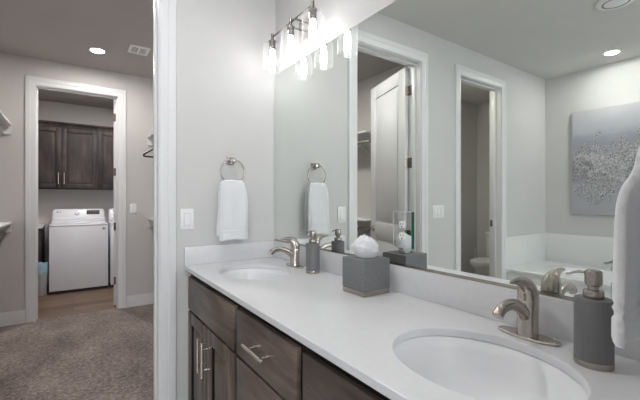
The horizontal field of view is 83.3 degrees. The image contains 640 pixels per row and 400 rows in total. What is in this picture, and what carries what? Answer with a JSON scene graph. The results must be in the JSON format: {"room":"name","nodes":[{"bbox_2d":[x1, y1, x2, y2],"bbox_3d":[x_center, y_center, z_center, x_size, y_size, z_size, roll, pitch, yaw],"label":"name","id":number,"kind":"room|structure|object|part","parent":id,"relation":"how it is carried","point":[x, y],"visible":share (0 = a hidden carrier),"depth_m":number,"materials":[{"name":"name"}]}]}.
{"room":"bathroom","nodes":[
{"label":"bathroom","id":0,"kind":"room"},
{"bbox_2d":[38,100,113,283],"bbox_3d":[-3.736,-0.100,5.623,2.900,2.720,0.100,0,0,-34],"label":"wall","id":1,"kind":"structure","parent":0,"point":[49,200],"depth_m":5.51,"materials":[{"name":"paint"}]},
{"bbox_2d":[38,120,97,189],"bbox_3d":[-3.797,-0.629,5.288,0.891,0.958,0.380,0,0,-34],"label":"upper cabinet","id":2,"kind":"object","parent":1,"relation":"attached to","point":[67,152],"visible":0.8,"depth_m":5.20,"materials":[{"name":"brown wood"}]},
{"bbox_3d":[-3.899,-0.595,5.047,0.314,0.741,0.010,0,0,-34],"label":"door panel","id":3,"kind":"part","parent":2,"relation":"part of","materials":[{"name":"brown wood"}]},
{"bbox_3d":[-3.901,-0.595,5.049,0.440,0.866,0.020,0,0,-34],"label":"door","id":4,"kind":"part","parent":2,"relation":"part of","materials":[{"name":"brown wood"}]},
{"bbox_3d":[-3.803,-1.073,5.297,0.891,0.070,0.359,0,0,-34],"label":"crown moulding","id":5,"kind":"part","parent":2,"relation":"part of","materials":[{"name":"brown wood"}]},
{"bbox_3d":[-3.536,-0.595,5.299,0.438,0.866,0.020,0,0,-34],"label":"door","id":6,"kind":"part","parent":2,"relation":"part of","materials":[{"name":"brown wood"}]},
{"bbox_3d":[-3.534,-0.595,5.297,0.313,0.741,0.010,0,0,-34],"label":"door panel","id":7,"kind":"part","parent":2,"relation":"part of","materials":[{"name":"brown wood"}]},
{"bbox_2d":[97,126,113,189],"bbox_3d":[-3.102,-0.629,5.765,0.794,0.958,0.380,0,0,-34],"label":"upper cabinet","id":8,"kind":"object","parent":1,"relation":"attached to","point":[105,133],"visible":0.23,"depth_m":5.48,"materials":[{"name":"brown wood"}]},
{"bbox_3d":[-3.108,-1.073,5.774,0.794,0.070,0.359,0,0,-34],"label":"crown moulding","id":9,"kind":"part","parent":8,"relation":"part of","materials":[{"name":"brown wood"}]},
{"bbox_3d":[-3.185,-0.595,5.537,0.263,0.741,0.010,0,0,-34],"label":"door panel","id":10,"kind":"part","parent":8,"relation":"part of","materials":[{"name":"brown wood"}]},
{"bbox_2d":[0,52,152,312],"bbox_3d":[-2.633,-0.100,4.015,2.900,2.720,0.120,0,0,-34],"label":"wall","id":11,"kind":"structure","parent":0,"point":[13,68],"depth_m":3.79,"materials":[{"name":"paint"}]},
{"bbox_2d":[25,75,126,322],"bbox_3d":[-2.665,-0.004,3.982,0.916,2.528,0.139,0,0,-34],"label":"trim","id":12,"kind":"structure","parent":11,"relation":"attached to","point":[32,83],"depth_m":3.78,"materials":[{"name":"white paint"}]},
{"bbox_2d":[0,293,152,326],"bbox_3d":[-2.583,1.194,3.968,1.850,0.133,0.014,0,0,-34],"label":"baseboard","id":13,"kind":"structure","parent":11,"relation":"attached to","point":[14,317],"depth_m":3.66,"materials":[{"name":"white paint"}]},
{"bbox_2d":[114,100,115,304],"bbox_3d":[-2.494,0.036,4.591,0.158,2.424,0.771,0,0,-12],"label":"door","id":14,"kind":"structure","parent":11,"relation":"in","point":[114,100],"depth_m":4.25,"materials":[{"name":"white paint"}]},
{"bbox_2d":[130,204,136,213],"bbox_3d":[-2.196,0.108,4.235,0.071,0.116,0.011,0,0,-34],"label":"light switch","id":15,"kind":"object","parent":11,"relation":"attached to","point":[133,207],"visible":1,"depth_m":4.23,"materials":[{"name":"white plastic"}]},
{"bbox_2d":[0,281,152,399],"bbox_3d":[-2.442,1.310,3.737,2.800,0.100,4.674,0,0,-34],"label":"floor","id":16,"kind":"structure","parent":0,"point":[107,354],"depth_m":2.98,"materials":[{"name":"beige carpet"}]},
{"bbox_2d":[38,226,44,262],"bbox_3d":[-4.265,0.824,4.816,0.895,0.872,0.631,0,0,-34],"label":"base cabinet","id":17,"kind":"object","parent":16,"relation":"on","point":[41,232],"visible":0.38,"depth_m":4.82,"materials":[{"name":"brown wood"}]},
{"bbox_3d":[-3.909,0.772,4.690,0.442,0.755,0.021,0,0,-34],"label":"door","id":18,"kind":"part","parent":17,"relation":"part of","materials":[{"name":"brown wood"}]},
{"bbox_2d":[38,262,47,295],"bbox_3d":[-3.651,1.044,4.731,0.130,0.431,0.129,0,0,-34],"label":"trash bin","id":19,"kind":"object","parent":16,"relation":"on","point":[42,267],"visible":0.83,"depth_m":4.69,"materials":[{"name":"grey plastic"}]},
{"bbox_2d":[49,208,107,294],"bbox_3d":[-3.483,0.700,5.211,0.679,1.121,0.704,0,0,-34],"label":"washing machine","id":20,"kind":"object","parent":16,"relation":"on","point":[78,238],"visible":1,"depth_m":4.95,"materials":[{"name":"white metal"}]},
{"bbox_3d":[-3.483,0.350,5.211,0.679,0.030,0.704,0,0,-34],"label":"panel","id":21,"kind":"part","parent":20,"relation":"part of","materials":[{"name":"white metal"}]},
{"bbox_3d":[-3.429,0.326,5.131,0.615,0.026,0.478,0,0,-34],"label":"lid","id":22,"kind":"part","parent":20,"relation":"part of","materials":[{"name":"white metal"}]},
{"bbox_2d":[107,208,113,286],"bbox_3d":[-2.905,0.700,5.609,0.679,1.121,0.704,0,0,-34],"label":"dryer","id":23,"kind":"object","parent":16,"relation":"on","point":[110,221],"visible":0.24,"depth_m":5.15,"materials":[{"name":"white metal"}]},
{"bbox_2d":[0,0,152,108],"bbox_3d":[-2.502,-1.510,3.735,3.100,0.100,4.710,0,0,-34],"label":"ceiling","id":24,"kind":"structure","parent":0,"point":[61,31],"depth_m":3.19,"materials":[{"name":"paint"}]},
{"bbox_2d":[89,48,105,53],"bbox_3d":[-2.185,-1.457,3.534,0.144,0.006,0.144,0,0,-34],"label":"recessed light","id":25,"kind":"object","parent":24,"relation":"in","point":[95,50],"visible":1,"depth_m":3.52,"materials":[{"name":"white plastic"}]},
{"bbox_2d":[127,44,150,55],"bbox_3d":[-1.769,-1.455,3.516,0.176,0.010,0.210,0,0,-34],"label":"ceiling vent","id":26,"kind":"object","parent":24,"relation":"in","point":[134,49],"visible":1,"depth_m":3.51,"materials":[{"name":"white plastic"}]},
{"bbox_2d":[176,0,274,399],"bbox_3d":[-2.061,-0.100,1.167,4.220,2.720,0.124,0,0,-34],"label":"wall","id":27,"kind":"structure","parent":0,"point":[225,79],"depth_m":2.09,"materials":[{"name":"paint"}]},
{"bbox_2d":[153,0,175,399],"bbox_3d":[-1.187,-0.004,1.766,0.886,2.528,0.162,0,0,-34],"label":"trim","id":28,"kind":"structure","parent":27,"relation":"attached to","point":[164,11],"depth_m":1.93,"materials":[{"name":"white paint"}]},
{"bbox_2d":[181,209,193,229],"bbox_3d":[-0.735,0.110,1.994,0.071,0.116,0.011,0,0,-34],"label":"light switch","id":29,"kind":"object","parent":27,"relation":"attached to","point":[187,215],"visible":1,"depth_m":1.99,"materials":[{"name":"white plastic"}]},
{"bbox_2d":[184,240,274,265],"bbox_3d":[-0.513,0.314,2.140,0.564,0.102,0.020,0,0,-34],"label":"backsplash","id":30,"kind":"structure","parent":27,"relation":"attached to","point":[193,255],"depth_m":2.10,"materials":[{"name":"white stone"}]},
{"bbox_2d":[220,157,244,180],"bbox_3d":[-0.519,-0.167,2.114,0.152,0.164,0.058,0,0,-34],"label":"towel ring","id":31,"kind":"object","parent":27,"relation":"attached to","point":[229,160],"visible":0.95,"depth_m":2.10,"materials":[{"name":"silver metal"}]},
{"bbox_2d":[216,180,247,240],"bbox_3d":[-0.508,0.061,2.096,0.180,0.352,0.080,0,0,-34],"label":"hand towel","id":32,"kind":"object","parent":31,"relation":"hanging from","point":[232,215],"visible":1,"depth_m":2.07,"materials":[{"name":"white fabric"}]},
{"bbox_2d":[275,0,395,74],"bbox_3d":[0.912,-0.100,0.668,0.120,2.720,4.310,0,0,-34],"label":"wall","id":33,"kind":"structure","parent":0,"point":[339,16],"depth_m":1.90,"materials":[{"name":"paint"}]},
{"bbox_2d":[263,0,322,68],"bbox_3d":[-0.131,-0.873,1.935,0.166,0.245,0.535,0,0,-34],"label":"vanity light","id":34,"kind":"object","parent":33,"relation":"attached to","point":[307,29],"visible":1,"depth_m":1.91,"materials":[{"name":"white glass"}]},
{"bbox_2d":[269,33,275,49],"bbox_3d":[-0.277,-0.916,2.095,0.046,0.094,0.046,0,0,-34],"label":"socket","id":35,"kind":"object","parent":34,"relation":"attached to","point":[272,43],"depth_m":2.08,"materials":[{"name":"silver metal"}]},
{"bbox_3d":[-0.277,-0.816,2.095,0.038,0.105,0.038,0,0,-34],"label":"bulb","id":36,"kind":"part","parent":34,"relation":"part of","materials":[{"name":"white glass"}]},
{"bbox_2d":[286,18,294,36],"bbox_3d":[-0.155,-0.916,1.919,0.046,0.094,0.046,0,0,-34],"label":"socket","id":37,"kind":"object","parent":34,"relation":"attached to","point":[290,28],"depth_m":1.90,"materials":[{"name":"silver metal"}]},
{"bbox_3d":[-0.155,-0.816,1.919,0.038,0.105,0.038,0,0,-34],"label":"bulb","id":38,"kind":"part","parent":34,"relation":"part of","materials":[{"name":"white glass"}]},
{"bbox_3d":[-0.071,-0.935,1.976,0.022,0.120,0.140,0,0,-34],"label":"plate","id":39,"kind":"part","parent":34,"relation":"part of","materials":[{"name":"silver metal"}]},
{"bbox_2d":[308,0,317,19],"bbox_3d":[-0.035,-0.916,1.742,0.046,0.094,0.046,0,0,-34],"label":"socket","id":40,"kind":"object","parent":34,"relation":"attached to","point":[312,10],"depth_m":1.73,"materials":[{"name":"silver metal"}]},
{"bbox_3d":[-0.035,-0.816,1.742,0.038,0.105,0.038,0,0,-34],"label":"bulb","id":41,"kind":"part","parent":34,"relation":"part of","materials":[{"name":"white glass"}]},
{"bbox_2d":[274,241,639,360],"bbox_3d":[0.259,0.314,1.496,0.019,0.102,1.914,0,0,-34],"label":"backsplash","id":42,"kind":"structure","parent":33,"relation":"attached to","point":[556,315],"depth_m":1.16,"materials":[{"name":"white stone"}]},
{"bbox_2d":[274,0,639,300],"bbox_3d":[0.264,-0.266,1.498,0.008,1.058,1.949,0,0,-34],"label":"wall mirror","id":43,"kind":"object","parent":33,"relation":"attached to","point":[508,131],"visible":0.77,"depth_m":1.16,"materials":[{"name":"silver glass"}]},
{"bbox_2d":[393,211,412,248],"bbox_3d":[0.322,0.118,1.403,0.009,0.142,0.097,0,0,-34],"label":"outlet","id":44,"kind":"object","parent":43,"relation":"attached to","point":[402,220],"visible":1,"depth_m":1.40,"materials":[{"name":"white plastic"}]},
{"bbox_2d":[399,232,404,239],"bbox_3d":[0.320,0.143,1.403,0.003,0.028,0.028,0,0,-34],"label":"receptacle","id":45,"kind":"object","parent":44,"relation":"attached to","point":[401,234],"depth_m":1.40,"materials":[{"name":"white plastic"}]},
{"bbox_2d":[399,221,404,228],"bbox_3d":[0.320,0.099,1.403,0.003,0.028,0.028,0,0,-34],"label":"receptacle","id":46,"kind":"object","parent":44,"relation":"attached to","point":[401,223],"depth_m":1.40,"materials":[{"name":"white plastic"}]},
{"bbox_3d":[-1.156,1.310,-0.083,4.400,0.100,5.470,0,0,-34],"label":"floor","id":47,"kind":"structure","parent":0,"visible":0},
{"bbox_2d":[188,274,239,399],"bbox_3d":[-0.326,0.824,1.846,0.589,0.873,0.715,0,0,-34],"label":"vanity cabinet","id":48,"kind":"object","parent":47,"relation":"on","point":[212,315],"visible":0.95,"depth_m":1.65,"materials":[{"name":"brown wood"}]},
{"bbox_3d":[-0.623,0.876,1.844,0.010,0.407,0.212,0,0,-34],"label":"door panel","id":49,"kind":"part","parent":48,"relation":"part of","materials":[{"name":"brown wood"}]},
{"bbox_3d":[-0.621,0.876,1.846,0.020,0.532,0.338,0,0,-34],"label":"door","id":50,"kind":"part","parent":48,"relation":"part of","materials":[{"name":"brown wood"}]},
{"bbox_3d":[-0.569,0.740,1.715,0.041,0.165,0.014,0,0,-34],"label":"handle","id":51,"kind":"part","parent":48,"relation":"part of","materials":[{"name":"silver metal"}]},
{"bbox_3d":[-0.531,0.740,1.661,0.041,0.165,0.014,0,0,-34],"label":"handle","id":52,"kind":"part","parent":48,"relation":"part of","materials":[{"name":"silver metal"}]},
{"bbox_3d":[-0.525,0.510,1.705,0.020,0.176,0.678,0,0,-34],"label":"drawer","id":53,"kind":"part","parent":48,"relation":"part of","materials":[{"name":"brown wood"}]},
{"bbox_3d":[-0.431,0.876,1.563,0.010,0.407,0.212,0,0,-34],"label":"door panel","id":54,"kind":"part","parent":48,"relation":"part of","materials":[{"name":"brown wood"}]},
{"bbox_3d":[-0.428,0.876,1.565,0.020,0.532,0.338,0,0,-34],"label":"door","id":55,"kind":"part","parent":48,"relation":"part of","materials":[{"name":"brown wood"}]},
{"bbox_2d":[237,305,305,399],"bbox_3d":[0.014,0.824,1.351,0.589,0.873,0.486,0,0,-34],"label":"drawers","id":56,"kind":"object","parent":47,"relation":"on","point":[269,361],"visible":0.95,"depth_m":1.18,"materials":[{"name":"brown wood"}]},
{"bbox_3d":[-0.213,0.510,1.197,0.041,0.014,0.165,0,0,-34],"label":"handle","id":57,"kind":"part","parent":56,"relation":"part of","materials":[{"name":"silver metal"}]},
{"bbox_3d":[-0.188,0.738,1.215,0.020,0.255,0.452,0,0,-34],"label":"drawer","id":58,"kind":"part","parent":56,"relation":"part of","materials":[{"name":"brown wood"}]},
{"bbox_2d":[303,346,390,399],"bbox_3d":[0.364,0.824,0.840,0.589,0.873,0.753,0,0,-34],"label":"vanity cabinet","id":59,"kind":"object","parent":47,"relation":"on","point":[323,379],"visible":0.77,"depth_m":0.90,"materials":[{"name":"brown wood"}]},
{"bbox_2d":[184,257,639,399],"bbox_3d":[0.034,0.376,1.342,0.564,0.022,1.956,0,0,-34],"label":"countertop","id":60,"kind":"structure","parent":59,"relation":"on","point":[359,335],"depth_m":1.03,"materials":[{"name":"white stone"}]},
{"bbox_2d":[221,268,288,279],"bbox_3d":[-0.331,0.467,1.835,0.375,0.158,0.453,0,0,-34],"label":"sink","id":61,"kind":"object","parent":60,"relation":"in","point":[244,273],"visible":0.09,"depth_m":2.01,"materials":[{"name":"white ceramic"}]},
{"bbox_2d":[269,237,303,268],"bbox_3d":[-0.186,0.283,1.953,0.187,0.164,0.147,0,0,-10],"label":"faucet","id":62,"kind":"object","parent":60,"relation":"on","point":[293,252],"visible":1,"depth_m":1.94,"materials":[{"name":"silver metal"}]},
{"bbox_3d":[-0.195,0.293,1.922,0.174,0.084,0.034,0,0,-34],"label":"spout","id":63,"kind":"part","parent":62,"relation":"part of","materials":[{"name":"silver metal"}]},
{"bbox_3d":[-0.162,0.234,1.944,0.117,0.065,0.052,0,0,-34],"label":"lever handle","id":64,"kind":"part","parent":62,"relation":"part of","materials":[{"name":"silver metal"}]},
{"bbox_3d":[-0.138,0.361,1.961,0.062,0.008,0.160,0,0,-34],"label":"plate","id":65,"kind":"part","parent":62,"relation":"part of","materials":[{"name":"silver metal"}]},
{"bbox_2d":[306,230,319,273],"bbox_3d":[-0.036,0.260,1.797,0.070,0.210,0.078,0,0,5],"label":"soap dispenser","id":66,"kind":"object","parent":60,"relation":"on","point":[312,247],"visible":1,"depth_m":1.77,"materials":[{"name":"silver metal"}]},
{"bbox_2d":[306,242,319,270],"bbox_3d":[-0.036,0.284,1.794,0.067,0.134,0.073,0,0,-34],"label":"bottle","id":67,"kind":"object","parent":66,"relation":"on","point":[312,248],"depth_m":1.76,"materials":[{"name":"grey plastic"}]},
{"bbox_2d":[342,234,389,297],"bbox_3d":[0.181,0.251,1.422,0.133,0.228,0.132,0,0,-34],"label":"tissue box","id":68,"kind":"object","parent":60,"relation":"on","point":[365,274],"visible":1,"depth_m":1.39,"materials":[{"name":"grey ceramic"}]},
{"bbox_2d":[394,335,588,399],"bbox_3d":[0.362,0.467,0.824,0.375,0.158,0.453,0,0,-34],"label":"sink","id":69,"kind":"object","parent":60,"relation":"in","point":[478,369],"visible":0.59,"depth_m":0.96,"materials":[{"name":"white ceramic"}]},
{"bbox_2d":[492,277,561,346],"bbox_3d":[0.503,0.283,0.949,0.187,0.164,0.147,0,0,-10],"label":"faucet","id":70,"kind":"object","parent":60,"relation":"on","point":[526,306],"visible":1,"depth_m":0.93,"materials":[{"name":"silver metal"}]},
{"bbox_3d":[0.494,0.293,0.918,0.174,0.084,0.034,0,0,-34],"label":"spout","id":71,"kind":"part","parent":70,"relation":"part of","materials":[{"name":"silver metal"}]},
{"bbox_3d":[0.527,0.234,0.940,0.117,0.065,0.052,0,0,-34],"label":"lever handle","id":72,"kind":"part","parent":70,"relation":"part of","materials":[{"name":"silver metal"}]},
{"bbox_3d":[0.551,0.361,0.957,0.062,0.008,0.160,0,0,-34],"label":"plate","id":73,"kind":"part","parent":70,"relation":"part of","materials":[{"name":"silver metal"}]},
{"bbox_2d":[566,269,614,371],"bbox_3d":[0.604,0.260,0.798,0.070,0.210,0.078,0,0,5],"label":"soap dispenser","id":74,"kind":"object","parent":60,"relation":"on","point":[594,347],"visible":1,"depth_m":0.77,"materials":[{"name":"grey ceramic"}]},
{"bbox_2d":[574,294,614,365],"bbox_3d":[0.604,0.284,0.795,0.067,0.134,0.073,0,0,-34],"label":"bottle","id":75,"kind":"object","parent":74,"relation":"on","point":[594,345],"depth_m":0.77,"materials":[{"name":"grey plastic"}]},
{"bbox_3d":[-2.669,-0.100,2.371,0.100,2.720,2.550,0,0,-34],"label":"wall","id":76,"kind":"structure","parent":0,"visible":0},
{"bbox_2d":[0,111,11,135],"bbox_3d":[-2.721,-0.634,2.802,0.302,0.239,1.780,0,0,-34],"label":"closet shelf","id":77,"kind":"object","parent":76,"relation":"attached to","point":[5,125],"visible":1,"depth_m":3.54,"materials":[{"name":"white paint"}]},
{"bbox_2d":[0,222,11,235],"bbox_3d":[-2.721,0.345,2.802,0.302,0.239,1.780,0,0,-34],"label":"closet shelf","id":78,"kind":"object","parent":76,"relation":"attached to","point":[5,227],"visible":1,"depth_m":3.56,"materials":[{"name":"white paint"}]},
{"bbox_3d":[-1.045,-0.100,3.485,0.140,2.720,2.550,0,0,-34],"label":"wall","id":79,"kind":"structure","parent":0,"visible":0},
{"bbox_2d":[147,132,152,145],"bbox_3d":[-1.315,-0.634,3.487,0.302,0.239,2.240,0,0,-34],"label":"closet shelf","id":80,"kind":"object","parent":79,"relation":"attached to","point":[150,137],"visible":0.13,"depth_m":4.32,"materials":[{"name":"white paint"}]},
{"bbox_2d":[143,148,152,157],"bbox_3d":[-1.710,-0.557,3.921,0.400,0.224,0.018,0,0,-34],"label":"clothes hanger","id":81,"kind":"object","parent":80,"relation":"hanging from","point":[150,150],"visible":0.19,"depth_m":3.83,"materials":[{"name":"black plastic"}]},
{"bbox_2d":[147,218,152,226],"bbox_3d":[-1.315,0.345,3.487,0.302,0.239,2.240,0,0,-34],"label":"closet shelf","id":82,"kind":"object","parent":79,"relation":"attached to","point":[150,220],"visible":0.1,"depth_m":4.32,"materials":[{"name":"white paint"}]},
{"bbox_3d":[0.632,-0.100,0.493,0.540,2.720,0.118,0,0,-34],"label":"wall","id":83,"kind":"structure","parent":0,"visible":0},
{"bbox_3d":[0.557,-0.167,0.549,0.152,0.164,0.058,0,0,-34],"label":"towel ring","id":84,"kind":"object","parent":83,"relation":"attached to","visible":0},
{"bbox_2d":[611,145,639,348],"bbox_3d":[0.543,0.056,0.572,0.199,0.338,0.093,0,0,-34],"label":"hand towel","id":85,"kind":"object","parent":84,"relation":"hanging from","point":[625,321],"visible":1,"depth_m":0.55,"materials":[{"name":"white fabric"}]}
]}

